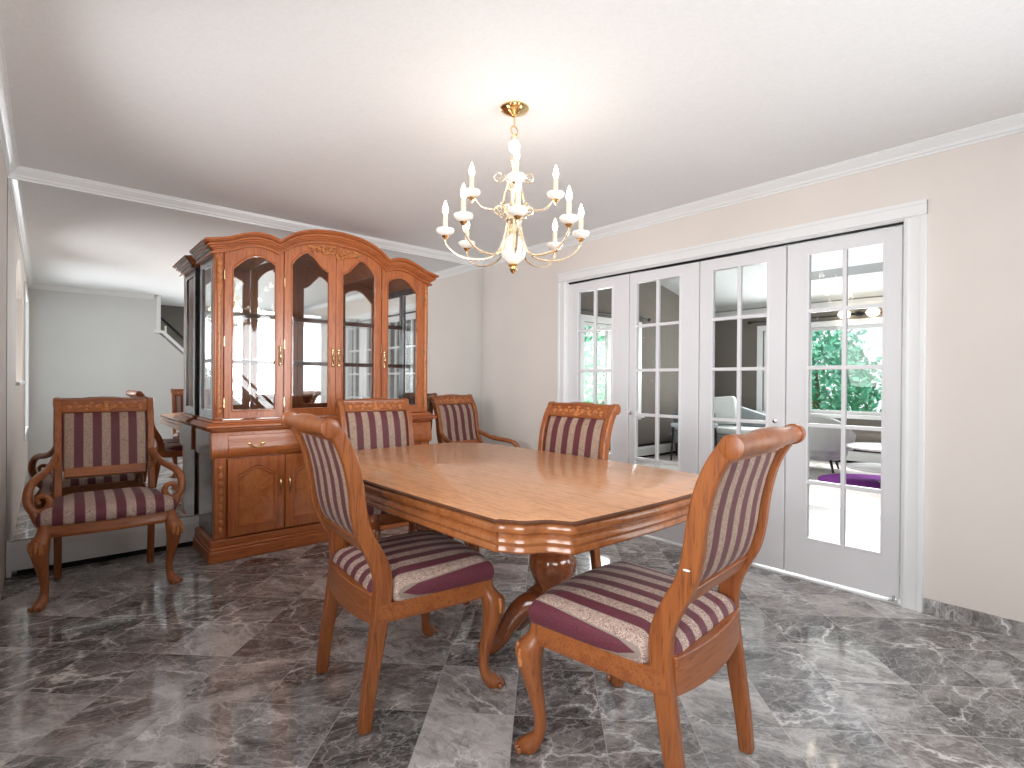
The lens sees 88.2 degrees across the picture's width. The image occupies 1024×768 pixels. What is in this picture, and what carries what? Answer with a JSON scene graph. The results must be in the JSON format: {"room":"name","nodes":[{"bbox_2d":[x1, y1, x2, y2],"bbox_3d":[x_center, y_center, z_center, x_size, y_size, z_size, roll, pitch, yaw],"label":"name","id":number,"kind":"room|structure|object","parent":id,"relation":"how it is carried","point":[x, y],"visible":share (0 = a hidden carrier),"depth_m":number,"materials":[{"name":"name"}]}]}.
{"room":"dining room","nodes":[
{"label":"dining room","id":0,"kind":"room"},
{"bbox_2d":[0,144,6,600],"bbox_3d":[-0.963,-0.049,0.737,0.120,2.420,6.480,0,0,-41],"label":"wall","id":1,"kind":"structure","parent":0,"point":[3,177],"depth_m":2.88,"materials":[{"name":"beige paint"}]},
{"bbox_2d":[0,24,18,177],"bbox_3d":[-1.270,-1.228,1.220,0.051,0.070,5.090,0,0,-41],"label":"trim","id":2,"kind":"structure","parent":1,"relation":"attached to","point":[7,136],"depth_m":2.54,"materials":[{"name":"white paint"}]},
{"bbox_2d":[6,178,197,574],"bbox_3d":[-1.634,-0.069,4.393,3.710,2.420,0.108,0,0,-41],"label":"wall","id":3,"kind":"structure","parent":0,"point":[12,572],"depth_m":3.13,"materials":[{"name":"beige paint"}]},
{"bbox_2d":[6,178,482,541],"bbox_3d":[-1.646,-0.141,4.301,3.564,2.155,0.010,0,0,-41],"label":"wall mirror","id":4,"kind":"object","parent":3,"relation":"attached to","point":[103,292],"visible":0.43,"depth_m":3.48,"materials":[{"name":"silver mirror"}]},
{"bbox_2d":[8,166,482,267],"bbox_3d":[-1.618,-1.244,4.273,3.570,0.070,0.051,0,0,-41],"label":"trim","id":5,"kind":"structure","parent":3,"relation":"attached to","point":[21,173],"depth_m":3.71,"materials":[{"name":"white paint"}]},
{"bbox_2d":[0,0,1023,311],"bbox_3d":[2.366,-1.913,4.035,9.424,1.353,7.050,0,0,-41],"label":"ceiling","id":6,"kind":"structure","parent":0,"point":[361,117],"depth_m":2.33,"materials":[{"name":"white paint"}]},
{"bbox_2d":[436,101,589,274],"bbox_3d":[0.009,-0.879,2.412,0.655,0.758,0.655,0,0,-25],"label":"chandelier","id":7,"kind":"object","parent":6,"relation":"hanging from","point":[514,248],"visible":1,"depth_m":2.38,"materials":[{"name":"pale brass"},{"name":"smooth white porcelain"},{"name":"polished brass"}]},
{"bbox_2d":[443,214,447,226],"bbox_3d":[-0.302,-0.731,2.397,0.022,0.074,0.021,0,0,-41],"label":"candle","id":8,"kind":"object","parent":7,"relation":"on","point":[445,217],"depth_m":2.39,"materials":[{"name":"white wax"}]},
{"bbox_2d":[461,198,465,210],"bbox_3d":[-0.200,-0.730,2.183,0.022,0.074,0.022,0,0,-41],"label":"candle","id":9,"kind":"object","parent":7,"relation":"on","point":[463,200],"depth_m":2.17,"materials":[{"name":"white wax"}]},
{"bbox_2d":[469,176,473,187],"bbox_3d":[-0.183,-0.907,2.402,0.022,0.074,0.021,0,0,-41],"label":"candle","id":10,"kind":"object","parent":7,"relation":"on","point":[471,179],"depth_m":2.39,"materials":[{"name":"white plastic"}]},
{"bbox_2d":[501,234,525,263],"bbox_3d":[0.007,-0.615,2.413,0.117,0.134,0.117,0,0,-41],"label":"porcelain vase","id":11,"kind":"object","parent":7,"relation":"on","point":[508,243],"depth_m":2.37,"materials":[{"name":"white"}]},
{"bbox_2d":[514,159,518,171],"bbox_3d":[0.019,-0.905,2.220,0.022,0.074,0.021,0,0,-41],"label":"candle","id":12,"kind":"object","parent":7,"relation":"on","point":[516,162],"depth_m":2.21,"materials":[{"name":"white wax"}]},
{"bbox_2d":[515,191,520,204],"bbox_3d":[0.024,-0.728,2.103,0.022,0.074,0.021,0,0,-41],"label":"candle","id":13,"kind":"object","parent":7,"relation":"on","point":[517,194],"depth_m":2.09,"materials":[{"name":"white wax"}]},
{"bbox_2d":[553,231,556,241],"bbox_3d":[0.215,-0.728,2.643,0.022,0.074,0.021,0,0,-41],"label":"candle","id":14,"kind":"object","parent":7,"relation":"on","point":[554,232],"depth_m":2.63,"materials":[{"name":"white plastic"}]},
{"bbox_2d":[553,178,557,189],"bbox_3d":[0.201,-0.904,2.422,0.022,0.074,0.021,0,0,-41],"label":"candle","id":15,"kind":"object","parent":7,"relation":"on","point":[555,181],"depth_m":2.41,"materials":[{"name":"white plastic"}]},
{"bbox_2d":[566,201,571,213],"bbox_3d":[0.238,-0.726,2.205,0.022,0.074,0.022,0,0,-41],"label":"candle","id":16,"kind":"object","parent":7,"relation":"on","point":[569,203],"depth_m":2.20,"materials":[{"name":"white plastic"}]},
{"bbox_2d":[579,217,582,229],"bbox_3d":[0.317,-0.727,2.429,0.022,0.074,0.021,0,0,-41],"label":"candle","id":17,"kind":"object","parent":7,"relation":"on","point":[580,218],"depth_m":2.42,"materials":[{"name":"white wax"}]},
{"bbox_2d":[0,453,1023,767],"bbox_3d":[2.343,1.202,4.047,9.424,0.060,7.050,0,0,-41],"label":"floor","id":18,"kind":"structure","parent":0,"point":[123,665],"depth_m":2.06,"materials":[{"name":"grey stone"}]},
{"bbox_2d":[6,515,198,577],"bbox_3d":[-1.642,1.039,4.271,3.537,0.205,0.055,0,0,-41],"label":"baseboard heater","id":19,"kind":"object","parent":18,"relation":"on","point":[77,550],"visible":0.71,"depth_m":3.38,"materials":[{"name":"white metal"}]},
{"bbox_2d":[22,397,185,612],"bbox_3d":[-2.365,0.615,3.095,0.722,1.056,0.704,0,0,-40],"label":"armchair","id":20,"kind":"object","parent":18,"relation":"on","point":[103,436],"visible":1,"depth_m":3.10,"materials":[{"name":"brown wood"}]},
{"bbox_2d":[62,412,146,471],"bbox_3d":[-2.510,0.340,3.270,0.416,0.347,0.109,0,0,-40],"label":"cushion","id":21,"kind":"object","parent":20,"relation":"on","point":[91,441],"depth_m":3.24,"materials":[{"name":"fabric"}]},
{"bbox_2d":[35,487,176,526],"bbox_3d":[-2.311,0.676,3.030,0.612,0.103,0.505,0,0,-40],"label":"seat cushion","id":22,"kind":"object","parent":20,"relation":"on","point":[90,508],"depth_m":2.88,"materials":[{"name":"multicoloured fabric"}]},
{"bbox_2d":[189,229,438,564],"bbox_3d":[-1.428,0.014,4.052,1.732,2.260,0.504,0,0,-41],"label":"china cabinet","id":23,"kind":"object","parent":18,"relation":"on","point":[304,321],"visible":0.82,"depth_m":3.82,"materials":[{"name":"brown wood"}]},
{"bbox_2d":[205,254,400,409],"bbox_3d":[-1.578,-0.411,4.224,1.552,1.235,0.005,0,0,-41],"label":"mirror","id":24,"kind":"object","parent":23,"relation":"on","point":[254,282],"depth_m":4.17,"materials":[{"name":"clear glass"}]},
{"bbox_2d":[205,308,415,327],"bbox_3d":[-1.456,-0.507,4.085,1.550,0.008,0.340,0,0,-41],"label":"glass shelf","id":25,"kind":"object","parent":23,"relation":"attached to","point":[238,313],"depth_m":4.06,"materials":[{"name":"clear glass"}]},
{"bbox_2d":[233,359,412,365],"bbox_3d":[-1.458,-0.167,4.086,1.550,0.008,0.340,0,0,-41],"label":"glass shelf","id":26,"kind":"object","parent":23,"relation":"attached to","point":[269,362],"depth_m":4.16,"materials":[{"name":"clear glass"}]},
{"bbox_2d":[280,411,504,735],"bbox_3d":[-0.471,0.633,2.055,0.704,1.056,0.608,0,0,-37],"label":"dining chair","id":27,"kind":"object","parent":18,"relation":"on","point":[382,581],"visible":1,"depth_m":1.91,"materials":[{"name":"brown wood"}]},
{"bbox_2d":[301,433,353,534],"bbox_3d":[-0.652,0.360,1.916,0.109,0.347,0.427,0,0,-37],"label":"cushion","id":28,"kind":"object","parent":27,"relation":"on","point":[327,483],"depth_m":1.92,"materials":[{"name":"multicoloured fabric"}]},
{"bbox_2d":[331,530,493,600],"bbox_3d":[-0.404,0.694,2.106,0.505,0.103,0.549,0,0,-37],"label":"seat cushion","id":29,"kind":"object","parent":27,"relation":"on","point":[425,565],"depth_m":1.95,"materials":[{"name":"fabric"}]},
{"bbox_2d":[335,398,453,547],"bbox_3d":[-0.758,0.625,3.359,0.608,1.056,0.704,0,0,-37],"label":"dining chair","id":30,"kind":"object","parent":18,"relation":"on","point":[368,423],"visible":0.48,"depth_m":3.52,"materials":[{"name":"brown wood"}]},
{"bbox_2d":[346,411,407,449],"bbox_3d":[-0.896,0.351,3.540,0.427,0.347,0.109,0,0,-37],"label":"cushion","id":31,"kind":"object","parent":30,"relation":"on","point":[364,429],"depth_m":3.52,"materials":[{"name":"fabric"}]},
{"bbox_2d":[367,505,388,514],"bbox_3d":[-0.707,0.687,3.292,0.549,0.103,0.505,0,0,-37],"label":"seat cushion","id":32,"kind":"object","parent":30,"relation":"on","point":[371,510],"depth_m":2.97,"materials":[{"name":"fabric"}]},
{"bbox_2d":[428,394,519,447],"bbox_3d":[-0.317,0.624,4.617,0.704,1.056,0.722,1,0,41],"label":"armchair","id":33,"kind":"object","parent":18,"relation":"on","point":[457,421],"visible":0.4,"depth_m":4.75,"materials":[{"name":"brown wood"}]},
{"bbox_2d":[439,404,476,442],"bbox_3d":[-0.489,0.349,4.765,0.109,0.347,0.416,1,0,41],"label":"cushion","id":34,"kind":"object","parent":33,"relation":"on","point":[458,422],"depth_m":4.75,"materials":[{"name":"fabric"}]},
{"bbox_2d":[306,442,698,655],"bbox_3d":[-0.113,0.776,2.568,1.252,0.753,1.932,0,0,-41],"label":"dining table","id":35,"kind":"object","parent":18,"relation":"on","point":[553,508],"visible":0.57,"depth_m":2.03,"materials":[{"name":"brown wood"}]},
{"bbox_2d":[464,401,620,583],"bbox_3d":[0.183,0.634,2.922,0.704,1.056,0.608,0,0,-43],"label":"dining chair","id":36,"kind":"object","parent":18,"relation":"on","point":[584,429],"visible":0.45,"depth_m":3.04,"materials":[{"name":"purple fabric"}]},
{"bbox_2d":[544,416,604,458],"bbox_3d":[0.351,0.362,3.079,0.109,0.347,0.427,0,0,-43],"label":"cushion","id":37,"kind":"object","parent":36,"relation":"on","point":[583,436],"depth_m":3.05,"materials":[{"name":"fabric"}]},
{"bbox_2d":[514,424,805,767],"bbox_3d":[0.457,0.641,1.653,0.704,1.056,0.608,1,0,44],"label":"dining chair","id":38,"kind":"object","parent":18,"relation":"on","point":[663,634],"visible":1,"depth_m":1.51,"materials":[{"name":"brown wood"}]},
{"bbox_2d":[529,560,736,663],"bbox_3d":[0.396,0.701,1.711,0.505,0.103,0.549,1,0,44],"label":"seat cushion","id":39,"kind":"object","parent":38,"relation":"on","point":[608,610],"depth_m":1.57,"materials":[{"name":"fabric"}]},
{"bbox_2d":[700,452,776,582],"bbox_3d":[0.625,0.371,1.494,0.109,0.347,0.427,1,0,44],"label":"cushion","id":40,"kind":"object","parent":38,"relation":"on","point":[739,510],"depth_m":1.49,"materials":[{"name":"fabric"}]},
{"bbox_2d":[670,422,717,460],"bbox_3d":[2.744,0.874,7.965,0.504,0.571,0.520,0,0,-41],"label":"side table","id":41,"kind":"object","parent":18,"relation":"on","point":[673,425],"visible":0.41,"depth_m":7.96,"materials":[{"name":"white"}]},
{"bbox_2d":[673,412,714,421],"bbox_3d":[2.747,0.499,7.964,0.440,0.160,0.480,0,0,-41],"label":"seat cushion","id":42,"kind":"object","parent":41,"relation":"on","point":[675,413],"visible":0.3,"depth_m":7.95,"materials":[{"name":"grey fabric"}]},
{"bbox_2d":[671,406,765,454],"bbox_3d":[3.368,0.669,8.287,0.820,0.986,1.580,0,0,-41],"label":"chaise longue","id":43,"kind":"object","parent":18,"relation":"on","point":[723,430],"visible":0.12,"depth_m":8.22,"materials":[{"name":"grey fabric"}]},
{"bbox_2d":[674,425,761,434],"bbox_3d":[3.329,0.712,8.240,0.640,0.100,1.440,0,0,-41],"label":"seat cushion","id":44,"kind":"object","parent":43,"relation":"on","point":[722,429],"depth_m":7.97,"materials":[{"name":"fabric"}]},
{"bbox_2d":[714,396,735,424],"bbox_3d":[3.311,0.421,8.367,0.531,0.476,0.183,1,0,43],"label":"throw pillow","id":45,"kind":"object","parent":43,"relation":"on","point":[725,406],"visible":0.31,"depth_m":8.26,"materials":[{"name":"fabric"}]},
{"bbox_2d":[810,414,855,472],"bbox_3d":[4.155,0.784,7.239,0.931,0.784,0.848,1,0,39],"label":"armchair","id":46,"kind":"object","parent":18,"relation":"on","point":[825,443],"visible":0.41,"depth_m":6.87,"materials":[{"name":"fabric"}]},
{"bbox_2d":[818,474,880,488],"bbox_3d":[4.312,1.167,6.218,1.240,0.020,1.240,0,0,-41],"label":"round rug","id":47,"kind":"object","parent":18,"relation":"on","point":[863,480],"visible":0.33,"depth_m":6.39,"materials":[{"name":"purple carpet"}]},
{"bbox_2d":[846,442,880,483],"bbox_3d":[4.366,0.942,6.157,0.820,0.430,0.820,0,0,-41],"label":"round side table","id":48,"kind":"object","parent":47,"relation":"on","point":[875,447],"visible":0.28,"depth_m":6.18,"materials":[{"name":"white paint"}]},
{"bbox_2d":[846,463,880,473],"bbox_3d":[4.361,0.990,6.192,0.760,0.025,0.760,0,0,-41],"label":"shelf","id":49,"kind":"object","parent":48,"relation":"attached to","point":[866,467],"depth_m":6.23,"materials":[{"name":"white paint"}]},
{"bbox_2d":[838,449,880,462],"bbox_3d":[5.460,1.074,7.363,0.058,0.215,5.400,0,0,-41],"label":"baseboard heater","id":50,"kind":"object","parent":18,"relation":"on","point":[855,456],"visible":0.02,"depth_m":7.72,"materials":[{"name":"white metal"}]},
{"bbox_2d":[581,281,678,447],"bbox_3d":[1.442,-0.660,7.827,5.484,3.620,0.140,0,0,-41],"label":"wall","id":51,"kind":"structure","parent":0,"point":[669,334],"depth_m":8.47,"materials":[{"name":"beige paint"}]},
{"bbox_2d":[580,314,644,419],"bbox_3d":[1.459,-0.205,7.763,1.480,1.510,0.155,0,0,-41],"label":"window","id":52,"kind":"structure","parent":51,"relation":"in","point":[588,318],"depth_m":7.75,"materials":[{"name":"white paint"}]},
{"bbox_2d":[581,309,650,321],"bbox_3d":[1.466,-1.000,7.676,1.840,0.048,0.102,0,0,-41],"label":"curtain rod","id":53,"kind":"object","parent":51,"relation":"attached to","point":[648,319],"visible":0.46,"depth_m":7.51,"materials":[{"name":"black metal"}]},
{"bbox_2d":[608,440,674,460],"bbox_3d":[1.465,1.043,7.731,5.200,0.215,0.058,0,0,-41],"label":"baseboard heater","id":54,"kind":"object","parent":51,"relation":"attached to","point":[645,450],"visible":0.02,"depth_m":8.38,"materials":[{"name":"white metal"}]},
{"bbox_2d":[482,131,1023,622],"bbox_3d":[1.804,-0.039,3.179,0.120,2.420,6.480,0,0,-41],"label":"wall","id":55,"kind":"structure","parent":0,"point":[974,492],"depth_m":2.65,"materials":[{"name":"beige paint"}]},
{"bbox_2d":[568,274,629,462],"bbox_3d":[0.710,0.138,4.380,0.040,1.997,0.634,0,0,-41],"label":"door","id":56,"kind":"structure","parent":55,"relation":"in","point":[620,285],"depth_m":4.23,"materials":[{"name":"white paint"}]},
{"bbox_2d":[628,262,699,543],"bbox_3d":[1.105,0.143,3.906,0.075,1.997,0.582,0,0,-41],"label":"door","id":57,"kind":"structure","parent":55,"relation":"in","point":[688,274],"depth_m":3.79,"materials":[{"name":"white paint"}]},
{"bbox_2d":[569,222,903,284],"bbox_3d":[1.298,-0.864,3.712,0.038,0.012,2.390,0,0,-41],"label":"door track","id":58,"kind":"object","parent":55,"relation":"attached to","point":[899,223],"visible":0.79,"depth_m":3.38,"materials":[{"name":"black metal"}]},
{"bbox_2d":[557,199,927,612],"bbox_3d":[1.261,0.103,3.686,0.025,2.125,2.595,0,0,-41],"label":"trim","id":59,"kind":"structure","parent":55,"relation":"attached to","point":[914,213],"depth_m":2.76,"materials":[{"name":"white paint"}]},
{"bbox_2d":[699,246,787,569],"bbox_3d":[1.491,0.147,3.469,0.075,1.997,0.569,0,0,-41],"label":"door","id":60,"kind":"structure","parent":55,"relation":"in","point":[771,553],"depth_m":3.34,"materials":[{"name":"white paint"}]},
{"bbox_2d":[483,112,1023,267],"bbox_3d":[1.756,-1.214,3.110,0.051,0.070,6.260,0,0,-41],"label":"trim","id":61,"kind":"structure","parent":55,"relation":"attached to","point":[1012,124],"depth_m":3.06,"materials":[{"name":"white paint"}]},
{"bbox_2d":[640,535,899,605],"bbox_3d":[1.305,1.159,3.739,0.120,0.012,2.402,0,0,-41],"label":"threshold","id":62,"kind":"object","parent":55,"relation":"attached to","point":[772,569],"depth_m":3.14,"materials":[{"name":"white paint"}]},
{"bbox_2d":[888,595,898,603],"bbox_3d":[2.038,1.146,2.823,0.030,0.031,0.043,0,0,-41],"label":"pivot bracket","id":63,"kind":"object","parent":62,"relation":"on","point":[893,596],"visible":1,"depth_m":2.82,"materials":[{"name":"silver metal"}]},
{"bbox_2d":[785,226,903,599],"bbox_3d":[1.890,0.152,3.043,0.040,1.997,0.581,0,0,-41],"label":"door","id":64,"kind":"structure","parent":55,"relation":"in","point":[864,569],"depth_m":3.02,"materials":[{"name":"white paint"}]},
{"bbox_2d":[924,598,1023,639],"bbox_3d":[2.748,1.146,2.006,0.013,0.075,1.899,0,0,-41],"label":"baseboard","id":65,"kind":"structure","parent":55,"relation":"attached to","point":[1009,627],"depth_m":2.56,"materials":[{"name":"grey stone"}]},
{"bbox_2d":[714,296,881,447],"bbox_3d":[5.051,-0.060,7.984,0.140,2.471,4.690,0,0,-41],"label":"wall","id":66,"kind":"structure","parent":0,"point":[725,331],"depth_m":9.05,"materials":[{"name":"beige paint"}]},
{"bbox_2d":[715,296,882,317],"bbox_3d":[5.041,-1.210,7.869,0.035,0.090,4.550,0,0,-41],"label":"trim","id":67,"kind":"structure","parent":66,"relation":"attached to","point":[873,299],"depth_m":8.12,"materials":[{"name":"white paint"}]},
{"bbox_2d":[747,311,881,323],"bbox_3d":[4.842,-1.026,7.962,0.102,0.048,2.640,0,0,-41],"label":"curtain rod","id":68,"kind":"object","parent":66,"relation":"attached to","point":[748,322],"visible":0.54,"depth_m":8.14,"materials":[{"name":"black metal"}]},
{"bbox_2d":[754,317,881,419],"bbox_3d":[4.900,-0.226,8.062,0.155,1.480,2.330,0,0,-41],"label":"window","id":69,"kind":"structure","parent":66,"relation":"in","point":[874,322],"depth_m":8.18,"materials":[{"name":"white paint"}]},
{"bbox_2d":[837,308,879,317],"bbox_3d":[5.077,-1.033,7.741,0.150,0.111,0.533,0,0,-41],"label":"wall lamp","id":70,"kind":"object","parent":66,"relation":"attached to","point":[872,311],"visible":0.71,"depth_m":7.62,"materials":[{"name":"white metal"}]},
{"label":"outside","id":71,"kind":"structure","parent":0,"visible":0},
{"bbox_3d":[8.585,1.496,15.593,26.484,0.050,40.000,0,0,-41],"label":"ground","id":72,"kind":"structure","parent":71,"visible":0},
{"bbox_2d":[584,326,604,403],"bbox_3d":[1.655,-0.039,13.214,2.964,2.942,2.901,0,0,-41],"label":"bush","id":73,"kind":"object","parent":72,"relation":"on","point":[601,339],"visible":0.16,"depth_m":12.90,"materials":[{"name":"green plant"}]},
{"bbox_2d":[812,329,881,411],"bbox_3d":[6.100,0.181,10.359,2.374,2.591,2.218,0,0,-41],"label":"bush","id":74,"kind":"object","parent":72,"relation":"on","point":[834,359],"visible":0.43,"depth_m":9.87,"materials":[{"name":"green plant"}]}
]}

